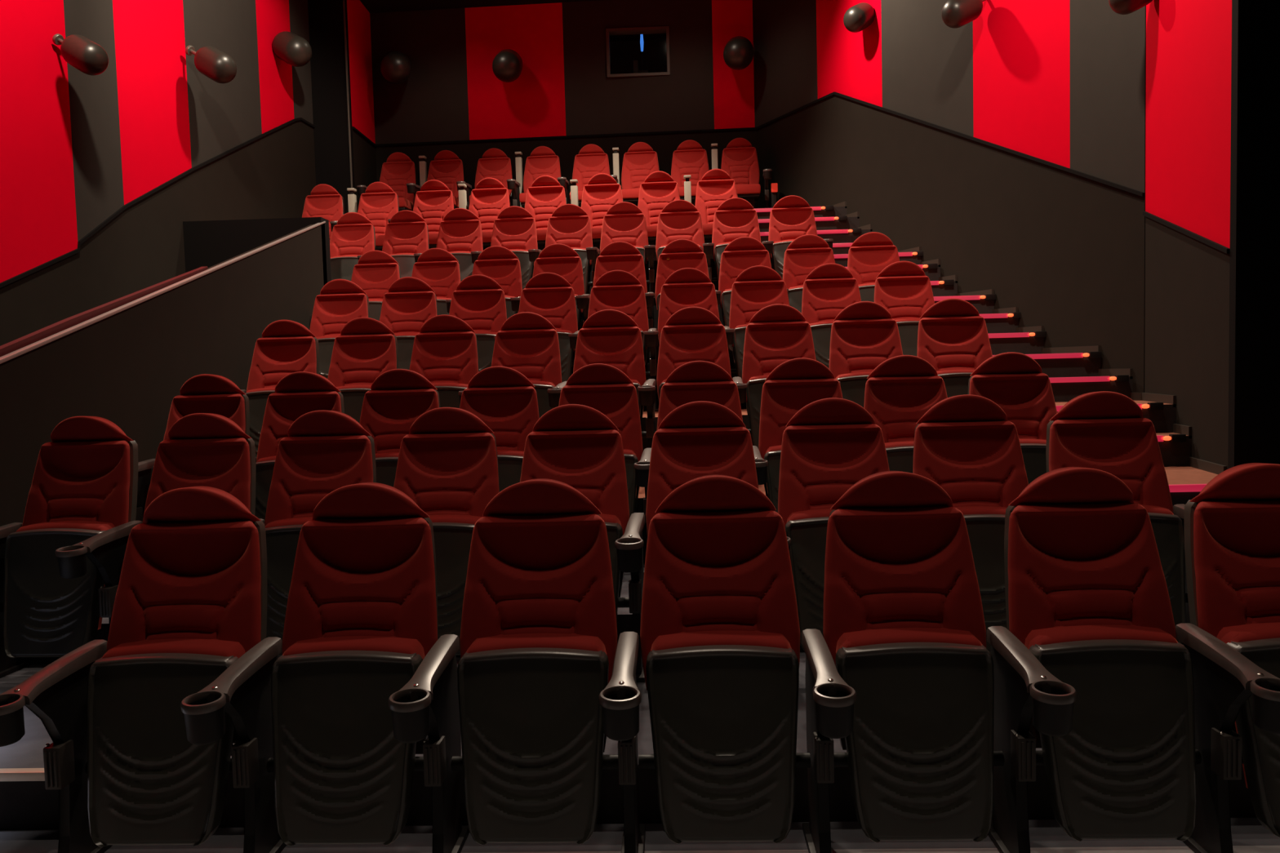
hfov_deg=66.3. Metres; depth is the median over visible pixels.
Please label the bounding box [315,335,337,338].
seat cushion
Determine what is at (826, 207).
step light
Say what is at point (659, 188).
lounge seat
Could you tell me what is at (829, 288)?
seat
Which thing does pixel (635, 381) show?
seat cushion
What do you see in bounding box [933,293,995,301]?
step light
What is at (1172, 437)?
step light
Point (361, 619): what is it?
seat
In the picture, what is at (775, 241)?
seat cushion
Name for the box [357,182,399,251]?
lounge seat
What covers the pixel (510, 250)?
seat cushion
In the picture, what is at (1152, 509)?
seat cushion
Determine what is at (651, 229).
seat cushion
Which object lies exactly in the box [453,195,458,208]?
seat cushion
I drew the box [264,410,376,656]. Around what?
seat
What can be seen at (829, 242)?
seat armrest
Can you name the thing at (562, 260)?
seat
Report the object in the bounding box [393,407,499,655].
seat
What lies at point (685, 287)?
seat
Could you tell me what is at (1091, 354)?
step light
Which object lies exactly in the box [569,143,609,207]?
lounge seat
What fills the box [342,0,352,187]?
trim
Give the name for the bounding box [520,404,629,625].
seat
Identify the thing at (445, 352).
seat
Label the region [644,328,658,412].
seat armrest
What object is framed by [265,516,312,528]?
seat cushion
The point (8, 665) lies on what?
seat armrest
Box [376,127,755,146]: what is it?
trim
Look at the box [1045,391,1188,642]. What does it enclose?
seat
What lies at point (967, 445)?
seat
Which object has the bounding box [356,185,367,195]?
seat armrest
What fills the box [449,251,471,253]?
seat cushion
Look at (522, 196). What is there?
seat cushion
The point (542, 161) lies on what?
lounge seat
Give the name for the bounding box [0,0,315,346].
wall
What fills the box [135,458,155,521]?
seat armrest
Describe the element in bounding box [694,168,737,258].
lounge seat
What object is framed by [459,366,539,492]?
seat
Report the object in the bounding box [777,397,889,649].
seat
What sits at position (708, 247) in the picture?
cup holder
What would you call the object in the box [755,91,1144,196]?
trim
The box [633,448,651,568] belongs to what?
seat armrest
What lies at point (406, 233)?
seat
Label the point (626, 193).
seat cushion
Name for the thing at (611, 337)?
seat
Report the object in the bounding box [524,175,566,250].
lounge seat
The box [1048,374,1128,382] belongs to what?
step light
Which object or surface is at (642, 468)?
cup holder
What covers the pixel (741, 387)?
cup holder
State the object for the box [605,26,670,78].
window
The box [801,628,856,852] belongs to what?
armrest
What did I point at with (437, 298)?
seat cushion
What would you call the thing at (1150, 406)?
step light
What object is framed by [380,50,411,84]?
wall speaker
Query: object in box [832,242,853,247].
step light
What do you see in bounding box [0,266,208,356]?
trim
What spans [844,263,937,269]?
step light
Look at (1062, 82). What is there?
wall
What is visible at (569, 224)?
seat
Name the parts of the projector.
lamp stem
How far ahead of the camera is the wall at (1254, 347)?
5.75 m
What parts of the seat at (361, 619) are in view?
backrest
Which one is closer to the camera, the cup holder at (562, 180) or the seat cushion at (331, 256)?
the seat cushion at (331, 256)
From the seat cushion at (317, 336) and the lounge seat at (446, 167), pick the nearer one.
the seat cushion at (317, 336)
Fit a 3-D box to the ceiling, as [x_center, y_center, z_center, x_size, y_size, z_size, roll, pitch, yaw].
[0.052,-5.472,5.083,12.000,0.100,17.600,-1,3,2]
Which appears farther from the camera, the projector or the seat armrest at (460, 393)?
the projector
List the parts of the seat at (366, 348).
backrest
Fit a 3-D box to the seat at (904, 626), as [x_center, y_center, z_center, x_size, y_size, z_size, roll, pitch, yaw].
[0.832,0.675,3.056,0.524,1.048,0.485,-1,3,3]
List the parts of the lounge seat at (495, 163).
backrest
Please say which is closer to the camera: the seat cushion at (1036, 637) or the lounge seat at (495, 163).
the seat cushion at (1036, 637)
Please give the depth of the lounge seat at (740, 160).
12.74 m
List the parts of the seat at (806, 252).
backrest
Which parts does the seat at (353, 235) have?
backrest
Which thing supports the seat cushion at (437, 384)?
on the seat at (445, 352)
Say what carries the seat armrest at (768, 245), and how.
on the floor
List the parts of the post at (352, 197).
post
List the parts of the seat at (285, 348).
backrest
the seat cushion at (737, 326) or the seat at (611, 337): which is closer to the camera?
the seat at (611, 337)
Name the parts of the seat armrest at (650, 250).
panel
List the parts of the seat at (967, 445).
backrest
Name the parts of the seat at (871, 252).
backrest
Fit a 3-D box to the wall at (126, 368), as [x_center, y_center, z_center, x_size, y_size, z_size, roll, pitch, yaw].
[-3.254,-0.304,6.462,0.100,3.040,6.700,-1,3,2]
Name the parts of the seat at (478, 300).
backrest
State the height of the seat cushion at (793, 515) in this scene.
0.482 m
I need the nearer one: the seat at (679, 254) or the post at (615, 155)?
the seat at (679, 254)
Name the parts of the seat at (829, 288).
backrest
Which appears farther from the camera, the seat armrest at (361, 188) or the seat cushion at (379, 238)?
the seat armrest at (361, 188)
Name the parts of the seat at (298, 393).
backrest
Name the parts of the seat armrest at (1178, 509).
arm, panel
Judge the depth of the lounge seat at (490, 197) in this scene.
11.40 m
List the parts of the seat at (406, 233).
backrest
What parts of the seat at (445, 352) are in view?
backrest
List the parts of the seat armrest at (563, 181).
panel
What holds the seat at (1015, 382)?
on the floor
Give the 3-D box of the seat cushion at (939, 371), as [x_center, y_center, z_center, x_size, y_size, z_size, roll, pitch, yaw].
[2.099,-0.132,6.417,0.444,0.482,0.194,-1,3,5]
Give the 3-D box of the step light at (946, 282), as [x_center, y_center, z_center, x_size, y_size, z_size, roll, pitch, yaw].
[2.493,-1.387,9.538,1.110,0.052,0.053,-1,3,2]
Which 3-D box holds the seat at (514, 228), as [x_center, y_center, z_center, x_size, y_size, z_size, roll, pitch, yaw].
[-1.322,-1.790,10.222,0.524,1.048,0.485,-1,3,4]
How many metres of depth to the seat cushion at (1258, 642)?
2.88 m
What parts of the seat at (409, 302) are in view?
backrest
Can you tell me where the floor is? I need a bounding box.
[0,206,1279,852]
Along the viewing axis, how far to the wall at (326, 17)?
12.72 m
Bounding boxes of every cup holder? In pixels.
[0,693,25,746]
[54,545,87,578]
[180,690,226,745]
[387,688,431,742]
[406,182,415,193]
[456,181,465,191]
[506,178,515,189]
[546,387,562,408]
[557,177,566,187]
[575,295,588,309]
[586,247,597,259]
[599,685,641,741]
[614,537,644,572]
[633,462,649,487]
[637,385,655,405]
[644,244,655,257]
[644,293,654,306]
[644,330,658,346]
[702,243,714,255]
[724,328,734,344]
[736,383,747,403]
[755,459,768,484]
[763,168,772,179]
[813,683,856,738]
[1030,680,1076,736]
[1250,677,1279,733]
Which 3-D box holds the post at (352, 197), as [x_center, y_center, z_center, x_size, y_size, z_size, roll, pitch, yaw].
[-3.390,-2.262,11.605,0.084,1.100,0.100,-1,3,3]
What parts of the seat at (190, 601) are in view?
backrest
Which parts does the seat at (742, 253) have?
backrest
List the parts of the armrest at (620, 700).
arm, panel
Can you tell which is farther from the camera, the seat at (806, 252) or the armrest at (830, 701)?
the seat at (806, 252)
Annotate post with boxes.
[346,187,356,212]
[418,155,426,186]
[457,183,466,208]
[515,151,524,208]
[569,179,578,206]
[612,147,620,184]
[684,174,691,203]
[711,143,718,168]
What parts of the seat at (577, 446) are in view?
backrest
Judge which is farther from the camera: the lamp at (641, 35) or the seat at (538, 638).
the lamp at (641, 35)
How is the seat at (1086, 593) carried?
on the floor
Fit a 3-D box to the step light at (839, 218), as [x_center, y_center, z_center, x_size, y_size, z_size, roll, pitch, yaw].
[1.828,-2.357,11.157,1.050,0.052,0.053,-1,3,2]
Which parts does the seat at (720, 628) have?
backrest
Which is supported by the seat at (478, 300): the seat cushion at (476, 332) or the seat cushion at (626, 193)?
the seat cushion at (476, 332)
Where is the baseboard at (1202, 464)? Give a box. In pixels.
[832,200,1226,474]
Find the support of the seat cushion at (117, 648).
on the seat at (190, 601)
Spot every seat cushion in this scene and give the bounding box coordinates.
[16,520,115,629]
[102,638,244,658]
[246,386,275,392]
[256,455,275,462]
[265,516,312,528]
[282,635,425,659]
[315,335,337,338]
[330,255,357,257]
[336,385,371,389]
[368,299,382,301]
[375,235,384,246]
[375,452,399,457]
[390,253,413,255]
[393,333,417,336]
[398,197,413,210]
[428,233,438,244]
[428,515,482,524]
[431,382,468,387]
[435,297,451,299]
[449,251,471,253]
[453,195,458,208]
[466,633,606,653]
[473,331,497,334]
[481,231,492,242]
[497,449,524,456]
[510,249,528,251]
[519,192,526,202]
[529,380,555,386]
[536,229,546,240]
[555,329,572,333]
[569,190,582,199]
[571,247,586,249]
[591,227,601,238]
[599,513,621,525]
[621,188,639,198]
[623,448,635,455]
[631,379,639,384]
[646,225,657,236]
[650,630,791,650]
[678,186,697,196]
[702,223,713,235]
[735,183,760,194]
[735,324,747,328]
[748,374,768,380]
[765,444,781,453]
[773,240,793,243]
[786,508,832,522]
[788,285,803,289]
[809,320,833,325]
[835,371,871,379]
[835,627,982,653]
[857,283,875,286]
[884,440,914,448]
[895,319,920,321]
[936,369,974,374]
[954,506,1006,515]
[1018,438,1046,444]
[1024,625,1177,649]
[1140,504,1173,515]
[1217,622,1279,788]
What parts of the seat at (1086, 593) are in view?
backrest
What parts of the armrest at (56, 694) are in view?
arm, panel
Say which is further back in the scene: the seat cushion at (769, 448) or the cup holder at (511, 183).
the cup holder at (511, 183)
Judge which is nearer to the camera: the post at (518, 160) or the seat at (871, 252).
the seat at (871, 252)
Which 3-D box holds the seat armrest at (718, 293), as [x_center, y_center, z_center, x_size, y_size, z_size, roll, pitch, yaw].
[0.674,-0.898,8.758,0.116,0.671,0.568,-1,3,4]
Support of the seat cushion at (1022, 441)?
on the seat at (1015, 382)
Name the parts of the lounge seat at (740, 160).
backrest, seat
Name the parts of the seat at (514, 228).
backrest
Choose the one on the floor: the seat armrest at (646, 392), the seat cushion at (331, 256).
the seat armrest at (646, 392)
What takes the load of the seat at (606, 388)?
on the floor
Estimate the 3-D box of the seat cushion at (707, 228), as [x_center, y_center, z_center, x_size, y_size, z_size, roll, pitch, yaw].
[0.874,-2.194,10.979,0.470,0.120,0.390,-1,3,3]
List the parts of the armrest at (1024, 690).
panel, arm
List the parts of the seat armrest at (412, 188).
panel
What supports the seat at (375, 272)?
on the floor
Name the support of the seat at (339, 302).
on the floor
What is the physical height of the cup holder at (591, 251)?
0.125 m
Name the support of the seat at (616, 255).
on the floor
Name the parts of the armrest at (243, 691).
arm, panel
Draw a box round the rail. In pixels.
[0,221,325,364]
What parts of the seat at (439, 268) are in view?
backrest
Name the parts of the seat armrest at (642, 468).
arm, panel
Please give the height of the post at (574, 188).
1.100 m
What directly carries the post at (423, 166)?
on the floor
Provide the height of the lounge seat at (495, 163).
1.158 m
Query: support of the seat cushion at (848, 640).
on the seat at (904, 626)
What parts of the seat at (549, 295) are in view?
backrest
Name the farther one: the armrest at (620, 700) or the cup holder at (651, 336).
the cup holder at (651, 336)
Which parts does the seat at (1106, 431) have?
backrest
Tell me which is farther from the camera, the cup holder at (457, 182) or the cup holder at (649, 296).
the cup holder at (457, 182)
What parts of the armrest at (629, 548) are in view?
arm, panel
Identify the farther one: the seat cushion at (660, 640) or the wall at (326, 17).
the wall at (326, 17)
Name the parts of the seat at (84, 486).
backrest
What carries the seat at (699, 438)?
on the floor
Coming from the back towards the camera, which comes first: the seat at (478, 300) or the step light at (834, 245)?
the step light at (834, 245)
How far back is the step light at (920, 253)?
10.05 m
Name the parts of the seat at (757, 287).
backrest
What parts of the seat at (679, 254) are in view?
backrest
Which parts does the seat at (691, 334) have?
backrest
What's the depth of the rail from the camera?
6.19 m
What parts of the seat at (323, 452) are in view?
backrest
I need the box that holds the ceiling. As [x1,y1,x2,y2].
[360,0,599,13]
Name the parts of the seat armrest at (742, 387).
arm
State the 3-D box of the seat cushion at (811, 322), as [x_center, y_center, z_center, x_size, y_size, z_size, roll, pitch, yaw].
[1.556,-0.599,7.800,0.444,0.482,0.194,-1,3,3]
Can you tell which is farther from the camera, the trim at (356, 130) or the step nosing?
the trim at (356, 130)
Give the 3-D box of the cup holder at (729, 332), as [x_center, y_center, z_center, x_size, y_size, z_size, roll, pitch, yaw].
[0.666,-0.687,7.496,0.116,0.125,0.116,-1,3,2]
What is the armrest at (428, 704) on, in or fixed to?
on the floor
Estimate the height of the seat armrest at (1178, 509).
0.671 m
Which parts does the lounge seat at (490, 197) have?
seat, backrest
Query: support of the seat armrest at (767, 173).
on the floor
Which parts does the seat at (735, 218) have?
backrest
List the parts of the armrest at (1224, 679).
panel, arm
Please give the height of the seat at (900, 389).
1.048 m
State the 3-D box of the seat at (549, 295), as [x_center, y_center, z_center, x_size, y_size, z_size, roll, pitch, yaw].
[-0.761,-0.742,7.993,0.524,1.048,0.485,-1,3,3]
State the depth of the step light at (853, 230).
10.90 m
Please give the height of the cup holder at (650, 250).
0.125 m
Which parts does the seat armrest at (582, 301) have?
panel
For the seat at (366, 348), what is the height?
1.048 m
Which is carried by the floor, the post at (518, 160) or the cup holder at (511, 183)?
the post at (518, 160)
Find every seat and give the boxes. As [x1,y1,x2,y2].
[3,416,137,657]
[84,485,266,847]
[142,413,256,523]
[150,373,249,481]
[245,320,319,457]
[254,371,344,520]
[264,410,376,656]
[266,482,438,845]
[302,183,344,243]
[309,279,369,378]
[327,317,398,422]
[329,212,375,280]
[351,250,400,320]
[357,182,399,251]
[359,368,439,487]
[379,151,416,211]
[379,276,437,369]
[382,209,429,277]
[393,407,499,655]
[409,314,479,408]
[411,248,461,315]
[413,179,453,248]
[426,150,463,208]
[435,208,483,280]
[448,274,506,371]
[450,478,618,844]
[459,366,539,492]
[468,177,510,250]
[469,147,512,206]
[471,245,522,319]
[490,205,537,289]
[491,311,561,417]
[518,272,577,382]
[519,146,560,208]
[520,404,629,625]
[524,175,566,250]
[532,243,584,330]
[545,204,593,293]
[558,363,643,517]
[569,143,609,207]
[573,309,646,437]
[581,173,622,262]
[587,270,650,377]
[593,241,647,293]
[600,201,649,284]
[621,142,659,206]
[637,170,679,261]
[638,475,810,844]
[645,400,758,536]
[655,200,704,281]
[655,239,709,330]
[655,306,731,431]
[657,267,719,342]
[657,360,742,430]
[671,139,709,205]
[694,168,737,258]
[711,197,760,287]
[718,236,771,351]
[720,137,760,208]
[728,265,789,378]
[742,303,816,449]
[758,357,842,512]
[768,195,817,279]
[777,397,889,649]
[782,234,835,313]
[801,262,861,368]
[822,471,1004,842]
[829,301,902,407]
[847,231,899,302]
[863,355,947,473]
[874,261,934,356]
[912,394,1028,652]
[916,297,992,397]
[968,351,1057,484]
[1004,466,1201,841]
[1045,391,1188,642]
[1183,462,1279,838]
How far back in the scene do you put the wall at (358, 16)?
13.31 m
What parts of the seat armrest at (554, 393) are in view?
arm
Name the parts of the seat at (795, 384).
backrest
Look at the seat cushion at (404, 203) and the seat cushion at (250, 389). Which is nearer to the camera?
the seat cushion at (250, 389)
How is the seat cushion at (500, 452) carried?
on the seat at (504, 398)
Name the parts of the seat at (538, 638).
backrest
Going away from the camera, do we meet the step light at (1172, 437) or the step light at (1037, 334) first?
the step light at (1172, 437)
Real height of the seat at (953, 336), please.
1.048 m
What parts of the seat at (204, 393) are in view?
backrest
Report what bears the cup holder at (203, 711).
on the armrest at (243, 691)
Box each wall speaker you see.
[52,33,108,75]
[185,44,236,83]
[272,31,311,66]
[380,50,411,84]
[492,48,523,82]
[723,35,753,70]
[843,2,875,32]
[941,0,985,28]
[1108,0,1152,14]
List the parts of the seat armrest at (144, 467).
panel, arm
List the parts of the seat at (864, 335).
backrest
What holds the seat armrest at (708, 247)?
on the floor
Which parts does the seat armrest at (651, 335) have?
panel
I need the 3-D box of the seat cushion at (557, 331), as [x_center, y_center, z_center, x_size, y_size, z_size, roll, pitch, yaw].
[-0.760,-0.544,7.922,0.444,0.482,0.194,-1,3,3]
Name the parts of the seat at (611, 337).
backrest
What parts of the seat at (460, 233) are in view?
backrest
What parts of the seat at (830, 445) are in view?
backrest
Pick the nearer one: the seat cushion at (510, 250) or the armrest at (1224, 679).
the armrest at (1224, 679)
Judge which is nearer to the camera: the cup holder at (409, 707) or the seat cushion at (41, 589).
the cup holder at (409, 707)
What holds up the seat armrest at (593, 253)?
on the floor
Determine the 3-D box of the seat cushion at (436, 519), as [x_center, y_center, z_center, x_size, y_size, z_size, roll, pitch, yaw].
[-0.881,0.639,4.304,0.444,0.482,0.194,-1,3,4]
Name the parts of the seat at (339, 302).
backrest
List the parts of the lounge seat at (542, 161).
backrest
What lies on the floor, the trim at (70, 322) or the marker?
the marker
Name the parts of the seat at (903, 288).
backrest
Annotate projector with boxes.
[633,34,648,73]
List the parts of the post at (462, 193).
post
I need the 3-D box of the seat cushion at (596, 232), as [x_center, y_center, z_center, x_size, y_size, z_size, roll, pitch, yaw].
[-0.443,-2.163,11.056,0.470,0.120,0.390,-1,3,3]
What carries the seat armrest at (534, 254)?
on the floor
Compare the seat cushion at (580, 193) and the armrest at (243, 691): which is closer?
the armrest at (243, 691)
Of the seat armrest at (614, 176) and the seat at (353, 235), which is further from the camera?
the seat armrest at (614, 176)
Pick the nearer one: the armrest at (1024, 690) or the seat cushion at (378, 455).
the armrest at (1024, 690)
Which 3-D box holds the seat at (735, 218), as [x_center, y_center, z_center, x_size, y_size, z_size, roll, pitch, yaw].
[0.993,-1.843,10.068,0.524,1.048,0.485,-1,3,4]
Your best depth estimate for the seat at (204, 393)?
5.78 m
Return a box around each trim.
[0,117,315,288]
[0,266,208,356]
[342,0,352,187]
[351,126,377,146]
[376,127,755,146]
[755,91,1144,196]
[1142,211,1230,253]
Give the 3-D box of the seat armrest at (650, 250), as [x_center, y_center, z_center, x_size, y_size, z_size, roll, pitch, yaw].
[0.120,-1.513,9.944,0.116,0.671,0.568,-1,3,4]
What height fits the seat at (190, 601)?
1.048 m
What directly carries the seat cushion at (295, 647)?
on the seat at (361, 619)
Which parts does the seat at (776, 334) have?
backrest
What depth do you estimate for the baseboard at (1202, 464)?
7.86 m
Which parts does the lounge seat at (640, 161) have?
seat, backrest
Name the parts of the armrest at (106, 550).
panel, arm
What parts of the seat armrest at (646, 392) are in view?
arm, panel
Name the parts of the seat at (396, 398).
backrest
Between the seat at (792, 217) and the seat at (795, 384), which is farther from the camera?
the seat at (792, 217)
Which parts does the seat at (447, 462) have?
backrest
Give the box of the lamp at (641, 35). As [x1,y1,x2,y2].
[640,34,643,51]
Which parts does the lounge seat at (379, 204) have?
backrest, seat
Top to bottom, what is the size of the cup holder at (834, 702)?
0.125 m
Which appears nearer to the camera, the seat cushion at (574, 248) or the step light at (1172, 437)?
the step light at (1172, 437)
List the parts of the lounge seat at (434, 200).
seat, backrest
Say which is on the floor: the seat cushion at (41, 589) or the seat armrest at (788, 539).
the seat armrest at (788, 539)
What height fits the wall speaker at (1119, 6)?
0.306 m
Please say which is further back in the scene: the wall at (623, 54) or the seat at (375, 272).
the wall at (623, 54)
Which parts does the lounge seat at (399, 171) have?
backrest, seat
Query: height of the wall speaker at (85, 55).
0.354 m
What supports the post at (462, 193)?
on the floor
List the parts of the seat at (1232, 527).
backrest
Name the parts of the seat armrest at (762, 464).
arm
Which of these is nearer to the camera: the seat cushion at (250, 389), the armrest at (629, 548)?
the armrest at (629, 548)
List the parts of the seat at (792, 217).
backrest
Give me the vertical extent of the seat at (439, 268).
1.048 m
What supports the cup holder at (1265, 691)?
on the armrest at (1224, 679)
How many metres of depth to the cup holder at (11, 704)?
2.73 m
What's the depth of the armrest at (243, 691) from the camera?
2.98 m
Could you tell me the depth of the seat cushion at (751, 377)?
6.52 m
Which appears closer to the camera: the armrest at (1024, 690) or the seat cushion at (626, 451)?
the armrest at (1024, 690)
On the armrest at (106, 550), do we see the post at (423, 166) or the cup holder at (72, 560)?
the cup holder at (72, 560)
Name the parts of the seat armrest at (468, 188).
panel, arm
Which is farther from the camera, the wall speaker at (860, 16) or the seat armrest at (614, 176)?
the seat armrest at (614, 176)
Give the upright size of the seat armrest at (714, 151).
1.100 m
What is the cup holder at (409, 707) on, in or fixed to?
on the armrest at (428, 704)
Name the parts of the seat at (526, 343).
backrest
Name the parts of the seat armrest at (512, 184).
panel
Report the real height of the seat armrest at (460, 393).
0.671 m
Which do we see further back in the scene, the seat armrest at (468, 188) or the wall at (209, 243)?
the seat armrest at (468, 188)
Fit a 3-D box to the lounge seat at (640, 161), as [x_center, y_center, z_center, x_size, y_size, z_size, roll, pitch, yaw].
[0.002,-3.155,12.722,0.508,1.158,0.659,-1,3,4]
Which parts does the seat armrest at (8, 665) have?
arm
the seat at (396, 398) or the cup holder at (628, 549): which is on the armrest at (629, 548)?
the cup holder at (628, 549)
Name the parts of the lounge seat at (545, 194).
seat, backrest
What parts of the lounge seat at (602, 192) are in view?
seat, backrest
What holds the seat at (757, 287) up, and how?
on the floor
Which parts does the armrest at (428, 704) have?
arm, panel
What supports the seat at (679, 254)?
on the floor
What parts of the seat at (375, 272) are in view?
backrest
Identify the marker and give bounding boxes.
[771,182,777,208]
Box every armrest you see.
[0,522,32,678]
[0,640,112,852]
[54,520,142,626]
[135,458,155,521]
[180,636,286,852]
[329,221,337,231]
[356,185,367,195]
[387,634,469,852]
[406,182,422,197]
[413,253,422,262]
[445,299,451,313]
[456,181,471,209]
[457,390,463,403]
[471,251,481,263]
[506,178,520,206]
[510,296,520,311]
[528,248,542,262]
[546,381,567,408]
[557,177,568,204]
[568,330,578,349]
[575,293,590,324]
[586,247,599,284]
[599,631,645,852]
[611,174,617,182]
[614,512,644,682]
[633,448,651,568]
[637,378,656,448]
[644,244,655,305]
[644,292,657,364]
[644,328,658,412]
[702,243,714,280]
[715,289,721,304]
[723,325,734,359]
[732,377,747,403]
[752,445,768,484]
[761,240,773,253]
[763,168,772,208]
[786,537,791,550]
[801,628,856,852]
[823,239,833,249]
[986,626,1076,852]
[1173,504,1190,623]
[1175,623,1279,852]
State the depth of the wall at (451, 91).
13.69 m
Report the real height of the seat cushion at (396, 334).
0.482 m
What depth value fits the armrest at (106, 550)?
4.27 m
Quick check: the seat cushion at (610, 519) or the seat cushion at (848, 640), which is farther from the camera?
the seat cushion at (610, 519)
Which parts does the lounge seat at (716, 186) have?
seat, backrest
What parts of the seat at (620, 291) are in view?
backrest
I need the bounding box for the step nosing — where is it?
[0,768,44,782]
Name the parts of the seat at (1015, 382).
backrest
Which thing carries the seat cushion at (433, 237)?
on the lounge seat at (434, 200)
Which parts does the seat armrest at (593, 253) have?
panel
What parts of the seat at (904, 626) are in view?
backrest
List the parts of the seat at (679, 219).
backrest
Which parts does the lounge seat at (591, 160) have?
seat, backrest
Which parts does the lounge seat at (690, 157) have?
seat, backrest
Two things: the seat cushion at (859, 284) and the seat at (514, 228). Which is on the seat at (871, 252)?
the seat cushion at (859, 284)
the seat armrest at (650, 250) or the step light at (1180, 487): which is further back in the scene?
the seat armrest at (650, 250)
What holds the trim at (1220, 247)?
attached to the wall at (1188, 42)
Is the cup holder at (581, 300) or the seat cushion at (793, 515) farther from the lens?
the cup holder at (581, 300)
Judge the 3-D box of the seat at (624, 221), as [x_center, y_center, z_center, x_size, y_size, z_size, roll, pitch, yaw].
[-0.164,-1.817,10.145,0.524,1.048,0.485,-1,3,4]
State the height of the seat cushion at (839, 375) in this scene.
0.482 m
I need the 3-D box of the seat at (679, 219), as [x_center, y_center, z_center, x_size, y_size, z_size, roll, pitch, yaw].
[0.414,-1.830,10.106,0.524,1.048,0.485,-1,3,4]
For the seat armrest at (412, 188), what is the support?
on the floor
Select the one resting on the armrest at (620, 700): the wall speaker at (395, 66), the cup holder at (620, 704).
the cup holder at (620, 704)
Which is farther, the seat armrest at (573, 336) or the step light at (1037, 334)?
the step light at (1037, 334)
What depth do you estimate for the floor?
3.28 m
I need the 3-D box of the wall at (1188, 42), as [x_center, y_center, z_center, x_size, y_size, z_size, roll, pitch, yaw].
[3.695,-2.139,6.548,0.119,6.920,1.618,-1,3,11]
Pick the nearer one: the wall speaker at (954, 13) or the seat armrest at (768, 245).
the wall speaker at (954, 13)
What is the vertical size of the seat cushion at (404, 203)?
0.120 m
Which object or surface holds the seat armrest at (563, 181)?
on the floor
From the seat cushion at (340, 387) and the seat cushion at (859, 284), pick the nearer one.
the seat cushion at (340, 387)
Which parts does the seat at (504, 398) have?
backrest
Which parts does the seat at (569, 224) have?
backrest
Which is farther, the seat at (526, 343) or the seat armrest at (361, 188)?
the seat armrest at (361, 188)
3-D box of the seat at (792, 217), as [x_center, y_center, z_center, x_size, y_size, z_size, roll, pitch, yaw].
[1.572,-1.856,10.029,0.524,1.048,0.485,-1,3,4]
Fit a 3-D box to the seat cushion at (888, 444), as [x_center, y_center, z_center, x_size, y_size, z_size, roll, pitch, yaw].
[1.499,0.325,5.355,0.444,0.482,0.194,-1,3,4]
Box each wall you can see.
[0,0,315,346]
[0,223,327,526]
[182,217,331,285]
[307,0,355,213]
[346,0,377,213]
[369,0,757,208]
[609,39,666,74]
[753,0,1146,392]
[1144,0,1231,469]
[1227,0,1279,469]
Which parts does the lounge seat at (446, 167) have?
backrest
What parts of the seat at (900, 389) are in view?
backrest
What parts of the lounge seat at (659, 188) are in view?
seat, backrest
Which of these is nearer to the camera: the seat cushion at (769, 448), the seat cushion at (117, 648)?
the seat cushion at (117, 648)
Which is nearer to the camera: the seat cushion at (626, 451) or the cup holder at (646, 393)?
the seat cushion at (626, 451)
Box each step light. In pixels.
[754,205,833,212]
[757,215,847,222]
[760,228,861,235]
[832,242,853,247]
[833,250,923,258]
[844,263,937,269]
[929,279,954,285]
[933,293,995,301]
[979,311,1021,318]
[987,331,1046,337]
[992,351,1101,359]
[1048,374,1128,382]
[1055,402,1163,411]
[1156,434,1186,442]
[1168,484,1206,492]
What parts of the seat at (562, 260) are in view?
backrest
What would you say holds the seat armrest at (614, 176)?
on the floor
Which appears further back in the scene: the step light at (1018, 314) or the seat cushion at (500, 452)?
the step light at (1018, 314)
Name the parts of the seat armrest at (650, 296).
panel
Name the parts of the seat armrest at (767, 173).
panel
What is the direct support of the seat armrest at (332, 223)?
on the floor
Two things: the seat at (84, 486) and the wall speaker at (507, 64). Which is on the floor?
the seat at (84, 486)
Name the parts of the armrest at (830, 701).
panel, arm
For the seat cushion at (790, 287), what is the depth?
8.80 m
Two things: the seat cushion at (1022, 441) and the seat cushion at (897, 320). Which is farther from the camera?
the seat cushion at (897, 320)
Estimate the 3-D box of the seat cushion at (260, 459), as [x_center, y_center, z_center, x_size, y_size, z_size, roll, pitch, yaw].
[-1.975,0.405,5.576,0.444,0.482,0.194,-1,3,4]
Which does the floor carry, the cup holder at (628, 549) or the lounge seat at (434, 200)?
the lounge seat at (434, 200)
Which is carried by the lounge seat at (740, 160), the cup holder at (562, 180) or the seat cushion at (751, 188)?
the seat cushion at (751, 188)
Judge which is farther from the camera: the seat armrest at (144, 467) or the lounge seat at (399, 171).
the lounge seat at (399, 171)
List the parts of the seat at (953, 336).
backrest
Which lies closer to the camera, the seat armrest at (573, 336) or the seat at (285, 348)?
the seat at (285, 348)
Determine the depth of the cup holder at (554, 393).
6.24 m
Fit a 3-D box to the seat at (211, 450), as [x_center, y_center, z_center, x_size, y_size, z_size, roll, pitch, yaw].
[-2.037,0.468,4.462,0.524,1.048,0.485,-1,3,4]
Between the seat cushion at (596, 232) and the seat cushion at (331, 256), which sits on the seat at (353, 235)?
the seat cushion at (331, 256)
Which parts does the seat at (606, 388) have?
backrest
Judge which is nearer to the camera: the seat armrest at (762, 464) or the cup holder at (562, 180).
the seat armrest at (762, 464)
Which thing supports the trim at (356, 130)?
attached to the wall at (358, 16)
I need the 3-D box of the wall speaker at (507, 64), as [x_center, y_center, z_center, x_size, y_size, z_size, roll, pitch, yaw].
[-1.807,-4.970,13.449,0.400,0.400,0.773,-2,28,-1]
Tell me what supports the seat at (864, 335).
on the floor
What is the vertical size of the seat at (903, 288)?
1.048 m
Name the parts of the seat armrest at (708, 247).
panel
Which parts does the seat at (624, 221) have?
backrest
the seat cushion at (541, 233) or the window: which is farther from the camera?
the window

